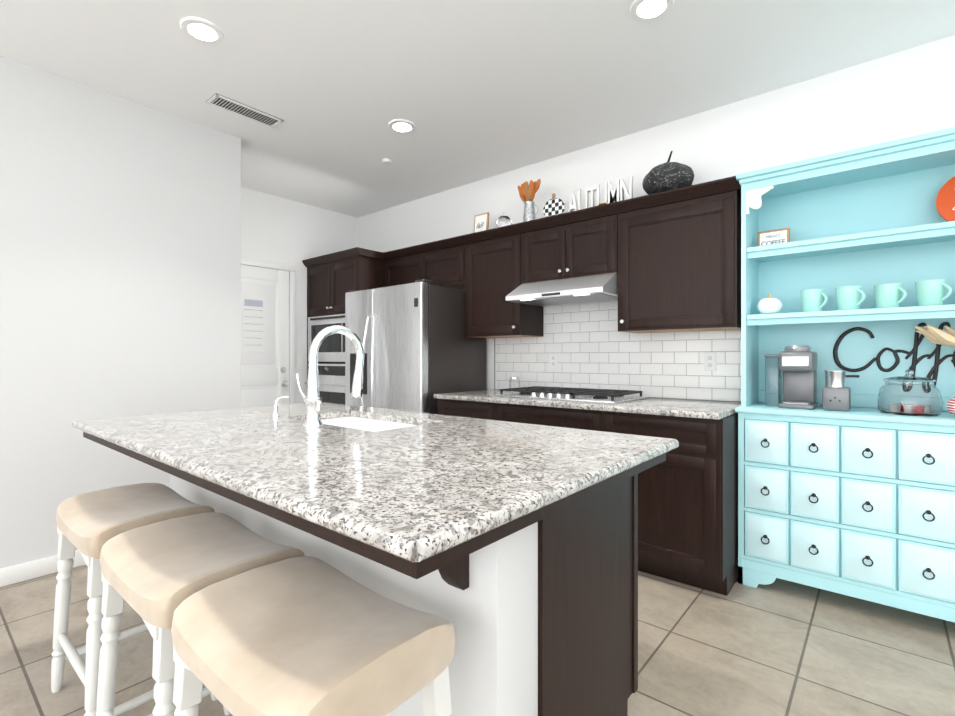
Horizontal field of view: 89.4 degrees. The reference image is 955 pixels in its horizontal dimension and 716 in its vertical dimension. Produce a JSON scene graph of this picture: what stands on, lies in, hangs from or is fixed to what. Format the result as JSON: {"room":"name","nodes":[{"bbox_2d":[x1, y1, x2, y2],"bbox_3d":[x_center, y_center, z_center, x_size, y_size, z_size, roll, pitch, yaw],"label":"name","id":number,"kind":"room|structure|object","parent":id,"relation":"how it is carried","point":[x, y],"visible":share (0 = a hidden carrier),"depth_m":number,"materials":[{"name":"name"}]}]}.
{"room":"kitchen","nodes":[
{"label":"kitchen","id":0,"kind":"room"},
{"bbox_2d":[0,565,954,715],"bbox_3d":[-0.662,1.230,0.366,7.650,0.100,7.020,0,0,40],"label":"floor","id":1,"kind":"structure","parent":0,"point":[779,647],"depth_m":1.92,"materials":[{"name":"tile"}]},
{"bbox_2d":[51,483,217,715],"bbox_3d":[-1.201,0.837,1.694,0.506,0.688,0.375,0,0,40],"label":"stool","id":2,"kind":"object","parent":1,"relation":"on","point":[90,524],"visible":0.56,"depth_m":1.62,"materials":[{"name":"beige fabric"}]},
{"bbox_2d":[96,512,304,715],"bbox_3d":[-0.756,0.836,1.323,0.506,0.688,0.375,0,0,40],"label":"stool","id":3,"kind":"object","parent":1,"relation":"on","point":[154,575],"visible":0.58,"depth_m":1.26,"materials":[{"name":"beige fabric"}]},
{"bbox_2d":[171,556,455,715],"bbox_3d":[-0.338,0.836,0.974,0.506,0.688,0.375,0,0,40],"label":"stool","id":4,"kind":"object","parent":1,"relation":"on","point":[305,636],"visible":1,"depth_m":0.90,"materials":[{"name":"beige fabric"}]},
{"bbox_2d":[305,256,384,404],"bbox_3d":[-1.228,0.131,4.824,0.861,2.100,0.693,0,0,40],"label":"tall cabinet","id":5,"kind":"object","parent":1,"relation":"on","point":[330,285],"visible":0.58,"depth_m":4.58,"materials":[{"name":"brown wood"}]},
{"bbox_2d":[473,212,488,232],"bbox_3d":[0.030,-1.070,3.873,0.145,0.175,0.033,0,0,40],"label":"print","id":6,"kind":"object","parent":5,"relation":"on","point":[480,219],"visible":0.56,"depth_m":3.86,"materials":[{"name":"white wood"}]},
{"bbox_2d":[496,213,511,226],"bbox_3d":[0.204,-1.052,3.707,0.124,0.122,0.124,0,0,40],"label":"pumpkin","id":7,"kind":"object","parent":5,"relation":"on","point":[503,220],"visible":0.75,"depth_m":3.66,"materials":[{"name":"white"}]},
{"bbox_2d":[302,176,740,266],"bbox_3d":[-0.059,-0.951,3.867,3.883,0.062,0.665,0,0,40],"label":"crown molding","id":8,"kind":"structure","parent":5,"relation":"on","point":[719,186],"depth_m":3.34,"materials":[{"name":"brown wood"}]},
{"bbox_2d":[518,179,540,221],"bbox_3d":[0.386,-1.147,3.574,0.191,0.326,0.117,0,0,40],"label":"pitcher","id":9,"kind":"object","parent":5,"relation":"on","point":[527,191],"visible":1,"depth_m":3.54,"materials":[{"name":"metal"}]},
{"bbox_2d":[543,193,564,216],"bbox_3d":[0.543,-1.076,3.434,0.178,0.184,0.015,0,0,40],"label":"pumpkin","id":10,"kind":"object","parent":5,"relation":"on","point":[554,205],"visible":0.79,"depth_m":3.43,"materials":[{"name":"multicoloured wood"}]},
{"bbox_2d":[568,176,632,211],"bbox_3d":[0.810,-1.069,3.227,0.462,0.182,0.024,0,0,40],"label":"letters","id":11,"kind":"object","parent":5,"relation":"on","point":[616,192],"visible":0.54,"depth_m":3.18,"materials":[{"name":"white wood"}]},
{"bbox_2d":[642,151,693,194],"bbox_3d":[1.183,-1.136,2.981,0.297,0.278,0.299,0,0,40],"label":"pumpkin","id":12,"kind":"object","parent":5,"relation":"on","point":[667,175],"visible":0.77,"depth_m":2.88,"materials":[{"name":"black metal"}]},
{"bbox_2d":[71,402,678,715],"bbox_3d":[-0.528,0.722,1.803,2.116,0.915,1.160,0,0,40],"label":"kitchen island","id":13,"kind":"object","parent":1,"relation":"on","point":[508,550],"visible":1,"depth_m":1.20,"materials":[{"name":"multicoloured stone"}]},
{"bbox_2d":[271,396,288,416],"bbox_3d":[-0.903,0.219,2.209,0.036,0.090,0.078,0,0,40],"label":"soap dispenser","id":14,"kind":"object","parent":13,"relation":"on","point":[275,413],"visible":1,"depth_m":2.19,"materials":[{"name":"silver metal"}]},
{"bbox_2d":[296,325,364,427],"bbox_3d":[-0.600,0.066,1.967,0.151,0.396,0.274,0,0,40],"label":"faucet","id":15,"kind":"object","parent":13,"relation":"on","point":[312,400],"visible":1,"depth_m":1.87,"materials":[{"name":"silver metal"}]},
{"bbox_2d":[321,417,415,431],"bbox_3d":[-0.506,0.412,2.091,0.692,0.227,0.402,0,0,40],"label":"sink basin","id":16,"kind":"object","parent":13,"relation":"in","point":[364,424],"visible":0.02,"depth_m":2.36,"materials":[{"name":"white ceramic"}]},
{"bbox_2d":[345,279,485,413],"bbox_3d":[-0.554,0.298,4.124,0.950,1.765,0.850,0,0,40],"label":"refrigerator","id":17,"kind":"object","parent":1,"relation":"on","point":[420,349],"visible":0.5,"depth_m":3.78,"materials":[{"name":"grey metal"}]},
{"bbox_2d":[437,401,505,420],"bbox_3d":[0.167,0.739,3.644,0.623,0.884,0.717,0,0,40],"label":"base cabinet","id":18,"kind":"object","parent":1,"relation":"on","point":[471,409],"depth_m":3.35,"materials":[{"name":"brown wood"}]},
{"bbox_2d":[506,405,613,432],"bbox_3d":[0.642,0.739,3.247,0.906,0.884,0.717,0,0,40],"label":"base cabinet","id":19,"kind":"object","parent":1,"relation":"on","point":[586,419],"depth_m":2.90,"materials":[{"name":"brown wood"}]},
{"bbox_2d":[614,409,737,595],"bbox_3d":[1.145,0.739,2.827,0.697,0.884,0.717,0,0,40],"label":"base cabinet","id":20,"kind":"object","parent":1,"relation":"on","point":[688,511],"depth_m":2.46,"materials":[{"name":"brown wood"}]},
{"bbox_2d":[434,389,740,420],"bbox_3d":[0.656,0.281,3.216,1.930,0.032,0.747,0,0,40],"label":"countertop","id":21,"kind":"structure","parent":20,"relation":"on","point":[652,406],"depth_m":2.81,"materials":[{"name":"white stone"}]},
{"bbox_2d":[509,377,519,391],"bbox_3d":[0.291,0.206,3.764,0.084,0.117,0.084,0,0,40],"label":"jar","id":22,"kind":"object","parent":21,"relation":"on","point":[514,382],"visible":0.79,"depth_m":3.73,"materials":[{"name":"white"}]},
{"bbox_2d":[494,386,647,403],"bbox_3d":[0.620,0.240,3.268,0.880,0.048,0.520,0,0,40],"label":"gas cooktop","id":23,"kind":"object","parent":21,"relation":"in","point":[583,394],"visible":1,"depth_m":3.12,"materials":[{"name":"silver metal"}]},
{"bbox_2d":[735,127,954,622],"bbox_3d":[2.134,0.100,2.156,1.700,2.160,0.481,0,0,40],"label":"hutch","id":24,"kind":"object","parent":1,"relation":"on","point":[857,500],"visible":1,"depth_m":2.38,"materials":[{"name":"teal paint"}]},
{"bbox_2d":[757,294,781,313],"bbox_3d":[1.583,-0.292,2.620,0.120,0.108,0.120,0,0,40],"label":"pumpkin","id":25,"kind":"object","parent":24,"relation":"on","point":[769,305],"visible":0.92,"depth_m":2.58,"materials":[{"name":"white ceramic"}]},
{"bbox_2d":[757,228,789,245],"bbox_3d":[1.617,-0.644,2.637,0.150,0.105,0.031,0,0,40],"label":"sign","id":26,"kind":"object","parent":24,"relation":"on","point":[784,233],"visible":0.67,"depth_m":2.62,"materials":[{"name":"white wood"}]},
{"bbox_2d":[761,239,784,245],"bbox_3d":[1.607,-0.626,2.625,0.113,0.025,0.001,0,0,40],"label":"hello coffee text","id":27,"kind":"object","parent":26,"relation":"attached to","point":[775,242],"visible":0.73,"depth_m":2.62,"materials":[{"name":"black paper"}]},
{"bbox_2d":[764,346,817,409],"bbox_3d":[1.667,0.097,2.574,0.223,0.324,0.245,0,0,40],"label":"coffee maker","id":28,"kind":"object","parent":24,"relation":"on","point":[791,377],"visible":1,"depth_m":2.54,"materials":[{"name":"grey"}]},
{"bbox_2d":[801,289,827,311],"bbox_3d":[1.761,-0.293,2.523,0.121,0.122,0.105,0,0,40],"label":"mug","id":29,"kind":"object","parent":24,"relation":"on","point":[812,300],"visible":0.83,"depth_m":2.49,"materials":[{"name":"teal ceramic"}]},
{"bbox_2d":[822,370,858,410],"bbox_3d":[1.797,0.160,2.389,0.145,0.199,0.112,0,0,40],"label":"milk frother","id":30,"kind":"object","parent":24,"relation":"on","point":[836,394],"visible":1,"depth_m":2.37,"materials":[{"name":"grey metal"}]},
{"bbox_2d":[835,286,865,309],"bbox_3d":[1.863,-0.293,2.412,0.121,0.122,0.105,0,0,40],"label":"mug","id":31,"kind":"object","parent":24,"relation":"on","point":[848,297],"visible":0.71,"depth_m":2.38,"materials":[{"name":"teal ceramic"}]},
{"bbox_2d":[874,283,906,307],"bbox_3d":[1.991,-0.293,2.331,0.121,0.122,0.105,0,0,40],"label":"mug","id":32,"kind":"object","parent":24,"relation":"on","point":[888,295],"visible":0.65,"depth_m":2.30,"materials":[{"name":"teal ceramic"}]},
{"bbox_2d":[833,322,954,385],"bbox_3d":[2.176,-0.003,2.407,0.653,0.344,0.006,0,0,40],"label":"coffee sign","id":33,"kind":"object","parent":24,"relation":"attached to","point":[936,352],"visible":0.77,"depth_m":2.41,"materials":[{"name":"black metal"}]},
{"bbox_2d":[877,369,942,415],"bbox_3d":[2.005,0.156,2.243,0.230,0.206,0.230,0,0,40],"label":"jar","id":34,"kind":"object","parent":24,"relation":"on","point":[908,394],"visible":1,"depth_m":2.17,"materials":[{"name":"clear glass"}]},
{"bbox_2d":[915,279,951,305],"bbox_3d":[2.094,-0.293,2.220,0.121,0.122,0.105,0,0,40],"label":"mug","id":35,"kind":"object","parent":24,"relation":"on","point":[930,292],"visible":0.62,"depth_m":2.19,"materials":[{"name":"teal ceramic"}]},
{"bbox_2d":[915,325,954,346],"bbox_3d":[2.187,0.054,2.147,0.362,0.409,0.155,0,0,40],"label":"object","id":36,"kind":"object","parent":24,"relation":"on","point":[934,335],"visible":1,"depth_m":2.18,"materials":[{"name":"beige"}]},
{"bbox_2d":[936,176,954,221],"bbox_3d":[2.279,-0.733,2.197,0.280,0.278,0.060,0,0,40],"label":"plaque","id":37,"kind":"object","parent":24,"relation":"on","point":[945,202],"visible":0.9,"depth_m":2.26,"materials":[{"name":"orange paint"}]},
{"bbox_2d":[946,397,954,415],"bbox_3d":[2.088,0.197,2.062,0.124,0.111,0.124,0,0,40],"label":"pumpkin","id":38,"kind":"object","parent":24,"relation":"on","point":[950,405],"visible":1,"depth_m":2.08,"materials":[{"name":"multicoloured fabric"}]},
{"bbox_2d":[0,0,954,568],"bbox_3d":[-0.662,-0.240,0.366,7.650,2.840,7.020,0,0,40],"label":"wall","id":39,"kind":"structure","parent":0,"point":[150,198],"depth_m":2.75,"materials":[{"name":"white paint"}]},
{"bbox_2d":[0,550,85,586],"bbox_3d":[-3.299,1.132,1.476,0.014,0.094,5.106,0,0,40],"label":"baseboard","id":40,"kind":"structure","parent":39,"relation":"attached to","point":[13,574],"depth_m":2.57,"materials":[{"name":"white paint"}]},
{"bbox_2d":[180,17,223,43],"bbox_3d":[-1.309,-1.555,2.299,0.184,0.010,0.184,0,0,40],"label":"recessed light","id":41,"kind":"object","parent":39,"relation":"in","point":[201,30],"visible":0.98,"depth_m":2.29,"materials":[{"name":"white paint"}]},
{"bbox_2d":[206,93,283,127],"bbox_3d":[-1.462,-1.555,3.052,0.150,0.010,0.420,0,0,40],"label":"air vent","id":42,"kind":"object","parent":39,"relation":"in","point":[240,109],"visible":1,"depth_m":3.04,"materials":[{"name":"grey metal"}]},
{"bbox_2d":[241,264,288,407],"bbox_3d":[-2.106,0.159,4.436,0.108,2.030,0.812,0,0,40],"label":"entry door","id":43,"kind":"structure","parent":39,"relation":"in","point":[265,378],"depth_m":4.61,"materials":[{"name":"white paint"}]},
{"bbox_2d":[242,294,264,351],"bbox_3d":[-2.080,-0.320,4.486,0.002,0.520,0.210,0,0,40],"label":"sign","id":44,"kind":"object","parent":43,"relation":"attached to","point":[253,323],"visible":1,"depth_m":4.48,"materials":[{"name":"white paper"}]},
{"bbox_2d":[241,257,295,403],"bbox_3d":[-2.107,0.131,4.436,0.015,2.098,0.936,0,0,40],"label":"door frame","id":45,"kind":"structure","parent":39,"relation":"attached to","point":[268,264],"depth_m":4.75,"materials":[{"name":"white paint"}]},
{"bbox_2d":[382,158,391,164],"bbox_3d":[-0.714,-1.548,3.808,0.072,0.022,0.072,0,0,40],"label":"smoke detector","id":46,"kind":"object","parent":39,"relation":"attached to","point":[386,161],"visible":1,"depth_m":3.79,"materials":[{"name":"white paint"}]},
{"bbox_2d":[388,119,415,132],"bbox_3d":[-0.507,-1.555,3.245,0.184,0.010,0.184,0,0,40],"label":"recessed light","id":47,"kind":"object","parent":39,"relation":"in","point":[401,126],"visible":1,"depth_m":3.23,"materials":[{"name":"white paint"}]},
{"bbox_2d":[385,245,464,288],"bbox_3d":[-0.400,-0.769,4.352,1.005,0.301,0.357,0,0,40],"label":"upper cabinet","id":48,"kind":"object","parent":39,"relation":"attached to","point":[444,267],"visible":0.6,"depth_m":4.17,"materials":[{"name":"brown wood"}]},
{"bbox_2d":[465,234,543,337],"bbox_3d":[0.199,-0.544,3.852,0.545,0.751,0.357,0,0,40],"label":"upper cabinet","id":49,"kind":"object","parent":39,"relation":"attached to","point":[492,274],"visible":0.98,"depth_m":3.73,"materials":[{"name":"brown wood"}]},
{"bbox_2d":[521,214,617,283],"bbox_3d":[0.698,-0.734,3.436,0.745,0.371,0.357,0,0,40],"label":"upper cabinet","id":50,"kind":"object","parent":39,"relation":"attached to","point":[581,248],"visible":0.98,"depth_m":3.29,"materials":[{"name":"brown wood"}]},
{"bbox_2d":[506,273,617,306],"bbox_3d":[0.646,-0.474,3.374,0.735,0.148,0.519,0,0,40],"label":"range hood","id":51,"kind":"object","parent":50,"relation":"attached to","point":[588,289],"visible":0.96,"depth_m":3.22,"materials":[{"name":"silver metal"}]},
{"bbox_2d":[494,301,740,401],"bbox_3d":[0.890,-0.070,3.500,1.942,0.668,0.011,0,0,40],"label":"tile backsplash","id":52,"kind":"structure","parent":39,"relation":"attached to","point":[590,345],"depth_m":3.43,"materials":[{"name":"white tile"}]},
{"bbox_2d":[549,353,556,367],"bbox_3d":[0.588,0.023,3.744,0.072,0.115,0.005,0,0,40],"label":"electrical outlet","id":53,"kind":"object","parent":52,"relation":"attached to","point":[552,360],"visible":1,"depth_m":3.74,"materials":[{"name":"white paint"}]},
{"bbox_2d":[704,352,715,370],"bbox_3d":[1.455,0.023,3.021,0.072,0.115,0.005,0,0,40],"label":"electrical outlet","id":54,"kind":"object","parent":52,"relation":"attached to","point":[709,361],"visible":1,"depth_m":3.02,"materials":[{"name":"white paint"}]},
{"bbox_2d":[630,0,673,21],"bbox_3d":[0.771,-1.555,2.139,0.184,0.010,0.184,0,0,40],"label":"recessed light","id":55,"kind":"object","parent":39,"relation":"in","point":[646,10],"visible":1,"depth_m":2.15,"materials":[{"name":"white paint"}]},
{"bbox_2d":[618,190,740,332],"bbox_3d":[1.250,-0.544,2.974,0.685,0.751,0.357,0,0,40],"label":"upper cabinet","id":56,"kind":"object","parent":39,"relation":"attached to","point":[679,266],"visible":1,"depth_m":2.83,"materials":[{"name":"brown wood"}]}
]}

